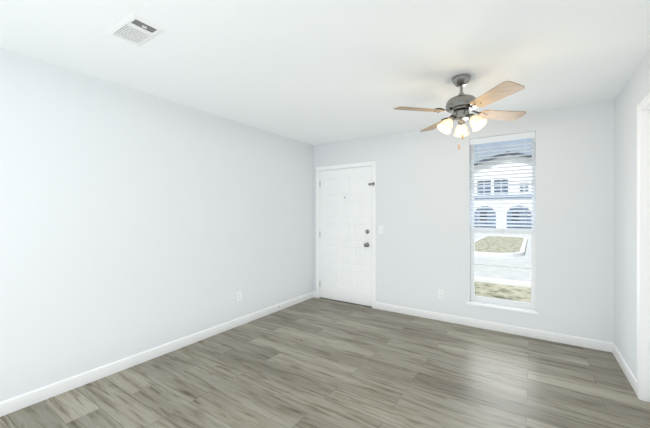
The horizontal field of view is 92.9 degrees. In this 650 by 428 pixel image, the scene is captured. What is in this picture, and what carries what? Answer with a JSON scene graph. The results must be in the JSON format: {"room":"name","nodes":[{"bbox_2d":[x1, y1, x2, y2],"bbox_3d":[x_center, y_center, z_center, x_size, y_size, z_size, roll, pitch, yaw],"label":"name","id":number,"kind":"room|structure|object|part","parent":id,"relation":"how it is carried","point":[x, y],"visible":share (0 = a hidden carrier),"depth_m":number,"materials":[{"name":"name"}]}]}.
{"room":"empty living room","nodes":[
{"label":"empty living room","id":0,"kind":"room"},
{"bbox_2d":[0,48,313,401],"bbox_3d":[-1.898,0.120,2.567,0.150,2.440,5.943,0,0,34],"label":"wall","id":1,"kind":"structure","parent":0,"point":[133,222],"depth_m":2.68,"materials":[{"name":"paint"}]},
{"bbox_2d":[0,291,315,416],"bbox_3d":[-1.823,1.294,2.516,0.030,0.092,5.943,0,0,34],"label":"baseboard","id":2,"kind":"structure","parent":1,"relation":"attached to","point":[16,403],"depth_m":2.67,"materials":[{"name":"white wood"}]},
{"bbox_2d":[237,291,241,301],"bbox_3d":[-1.030,0.988,3.716,0.008,0.115,0.070,0,0,34],"label":"electrical outlet","id":3,"kind":"object","parent":1,"relation":"attached to","point":[239,295],"visible":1,"depth_m":3.72,"materials":[{"name":"white plastic"}]},
{"bbox_2d":[0,297,649,427],"bbox_3d":[-0.348,1.400,1.525,3.885,0.120,6.243,0,0,34],"label":"floor","id":4,"kind":"structure","parent":0,"point":[314,362],"depth_m":2.44,"materials":[{"name":"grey laminate"}]},
{"bbox_2d":[320,297,371,307],"bbox_3d":[0.331,1.333,4.731,0.941,0.014,0.145,0,0,34],"label":"threshold","id":5,"kind":"object","parent":4,"relation":"on","point":[346,302],"visible":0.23,"depth_m":4.65,"materials":[{"name":"grey metal"}]},
{"bbox_2d":[0,0,649,145],"bbox_3d":[-0.348,-1.160,1.525,3.885,0.120,6.243,0,0,34],"label":"ceiling","id":6,"kind":"structure","parent":0,"point":[315,72],"depth_m":2.12,"materials":[{"name":"paint"}]},
{"bbox_2d":[107,13,165,45],"bbox_3d":[-1.135,-1.094,1.859,0.325,0.012,0.190,0,0,34],"label":"ceiling vent","id":7,"kind":"object","parent":6,"relation":"in","point":[135,29],"visible":1,"depth_m":1.84,"materials":[{"name":"white metal"}]},
{"bbox_2d":[394,74,526,149],"bbox_3d":[1.099,-0.810,2.490,0.871,0.580,0.871,0,0,34],"label":"fan","id":8,"kind":"object","parent":6,"relation":"hanging from","point":[460,106],"visible":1,"depth_m":2.43,"materials":[{"name":"brown wood"}]},
{"bbox_3d":[1.090,-0.657,2.480,0.032,0.199,0.017,0,0,34],"label":"chain","id":9,"kind":"part","parent":8,"relation":"part of","materials":[{"name":"silver metal"}]},
{"bbox_2d":[314,100,613,342],"bbox_3d":[1.351,0.120,4.053,3.885,2.440,0.150,0,0,34],"label":"wall","id":10,"kind":"structure","parent":0,"point":[423,216],"depth_m":3.54,"materials":[{"name":"paint"}]},
{"bbox_2d":[316,161,375,308],"bbox_3d":[0.330,0.294,4.730,1.039,2.092,0.166,0,0,34],"label":"door frame","id":11,"kind":"structure","parent":10,"relation":"attached to","point":[347,166],"depth_m":4.57,"materials":[{"name":"white wood"}]},
{"bbox_2d":[319,166,373,305],"bbox_3d":[0.306,0.321,4.655,0.964,2.010,0.117,0,0,34],"label":"door","id":12,"kind":"structure","parent":10,"relation":"in","point":[345,259],"depth_m":4.66,"materials":[{"name":"white wood"}]},
{"bbox_3d":[-0.080,0.320,4.926,0.020,1.690,0.009,0,0,34],"label":"door hinges","id":13,"kind":"part","parent":12,"relation":"part of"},
{"bbox_3d":[0.480,0.014,4.512,0.514,0.928,0.073,0,0,34],"label":"door hardware","id":14,"kind":"part","parent":12,"relation":"part of","materials":[{"name":"silver metal"}]},
{"bbox_2d":[378,226,382,233],"bbox_3d":[0.781,0.222,4.336,0.070,0.115,0.016,0,0,34],"label":"light switch","id":15,"kind":"object","parent":10,"relation":"attached to","point":[380,229],"visible":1,"depth_m":4.34,"materials":[{"name":"white plastic"}]},
{"bbox_2d":[438,289,443,298],"bbox_3d":[1.458,1.005,3.887,0.070,0.115,0.008,0,0,34],"label":"electrical outlet","id":16,"kind":"object","parent":10,"relation":"attached to","point":[441,293],"visible":1,"depth_m":3.88,"materials":[{"name":"white plastic"}]},
{"bbox_2d":[376,302,611,351],"bbox_3d":[1.757,1.294,3.682,2.498,0.092,0.014,0,0,34],"label":"baseboard","id":17,"kind":"structure","parent":10,"relation":"attached to","point":[533,333],"depth_m":3.50,"materials":[{"name":"white wood"}]},
{"bbox_2d":[467,300,538,314],"bbox_3d":[2.018,1.066,3.542,0.708,0.022,0.105,0,0,34],"label":"window sill","id":18,"kind":"structure","parent":10,"relation":"attached to","point":[510,308],"depth_m":3.51,"materials":[{"name":"white wood"}]},
{"bbox_2d":[471,132,535,309],"bbox_3d":[2.063,0.078,3.609,0.656,1.954,0.064,0,0,34],"label":"window","id":19,"kind":"structure","parent":10,"relation":"in","point":[517,303],"depth_m":3.57,"materials":[{"name":"white plastic"}]},
{"bbox_2d":[470,131,534,229],"bbox_3d":[2.022,-0.360,3.549,0.652,1.076,0.073,0,0,34],"label":"window blinds","id":20,"kind":"object","parent":19,"relation":"attached to","point":[516,136],"visible":0.98,"depth_m":3.53,"materials":[{"name":"white plastic"}]},
{"bbox_2d":[614,51,649,378],"bbox_3d":[1.202,0.120,0.483,0.150,2.440,5.943,0,0,34],"label":"wall","id":21,"kind":"structure","parent":0,"point":[633,94],"depth_m":2.56,"materials":[{"name":"paint"}]},
{"bbox_2d":[608,343,636,394],"bbox_3d":[2.540,1.294,2.623,0.014,0.092,0.833,0,0,34],"label":"baseboard","id":22,"kind":"structure","parent":21,"relation":"attached to","point":[612,348],"depth_m":2.60,"materials":[{"name":"white wood"}]},
{"bbox_2d":[637,93,649,401],"bbox_3d":[2.120,0.269,1.864,0.166,2.142,0.894,0,0,34],"label":"door frame","id":23,"kind":"structure","parent":21,"relation":"attached to","point":[643,249],"depth_m":2.21,"materials":[{"name":"white wood"}]},
{"label":"outside","id":24,"kind":"structure","parent":0,"visible":0},
{"bbox_2d":[475,229,530,281],"bbox_3d":[23.840,1.790,40.734,120.000,0.200,85.787,0,0,34],"label":"pavement","id":25,"kind":"structure","parent":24,"point":[526,276],"depth_m":10.34,"materials":[{"name":"white concrete"}]},
{"bbox_2d":[475,236,523,252],"bbox_3d":[9.549,1.629,16.957,2.170,0.118,10.870,0,0,34],"label":"grass","id":26,"kind":"structure","parent":25,"relation":"on","point":[508,249],"depth_m":15.91,"materials":[{"name":"plant"}]},
{"bbox_2d":[475,282,530,302],"bbox_3d":[1.073,1.675,6.853,60.000,0.029,4.127,0,0,34],"label":"lawn","id":27,"kind":"structure","parent":25,"relation":"on","point":[496,287],"depth_m":6.62,"materials":[{"name":"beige plant"}]},
{"bbox_2d":[474,205,531,228],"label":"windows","id":28,"kind":"structure","parent":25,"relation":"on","point":[507,219],"depth_m":36.63,"materials":[{"name":"blue"}]},
{"bbox_2d":[474,151,531,165],"bbox_3d":[22.800,-5.608,38.022,17.215,2.624,9.450,0,0,34],"label":"roof","id":29,"kind":"structure","parent":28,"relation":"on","point":[502,155],"depth_m":34.49,"materials":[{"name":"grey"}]},
{"bbox_2d":[474,155,531,227],"bbox_3d":[18.185,-2.486,36.214,32.345,8.349,0.400,0,0,34],"label":"building","id":30,"kind":"structure","parent":25,"relation":"on","point":[507,165],"depth_m":34.61,"materials":[{"name":"white paint"}]},
{"bbox_2d":[478,180,527,220],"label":"windows","id":31,"kind":"structure","parent":30,"relation":"attached to","point":[503,187],"depth_m":35.74,"materials":[{"name":"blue glass"}]},
{"bbox_2d":[474,194,531,198],"bbox_3d":[19.843,-1.940,34.786,28.000,0.360,0.119,0,0,34],"label":"band","id":32,"kind":"object","parent":30,"relation":"attached to","point":[504,197],"depth_m":34.56,"materials":[{"name":"blue"}]},
{"bbox_2d":[475,236,530,287],"bbox_3d":[6.870,1.615,15.480,60.000,0.149,16.640,0,0,34],"label":"curb","id":33,"kind":"object","parent":25,"relation":"on","point":[511,282],"depth_m":12.08,"materials":[{"name":"white concrete"}]}
]}

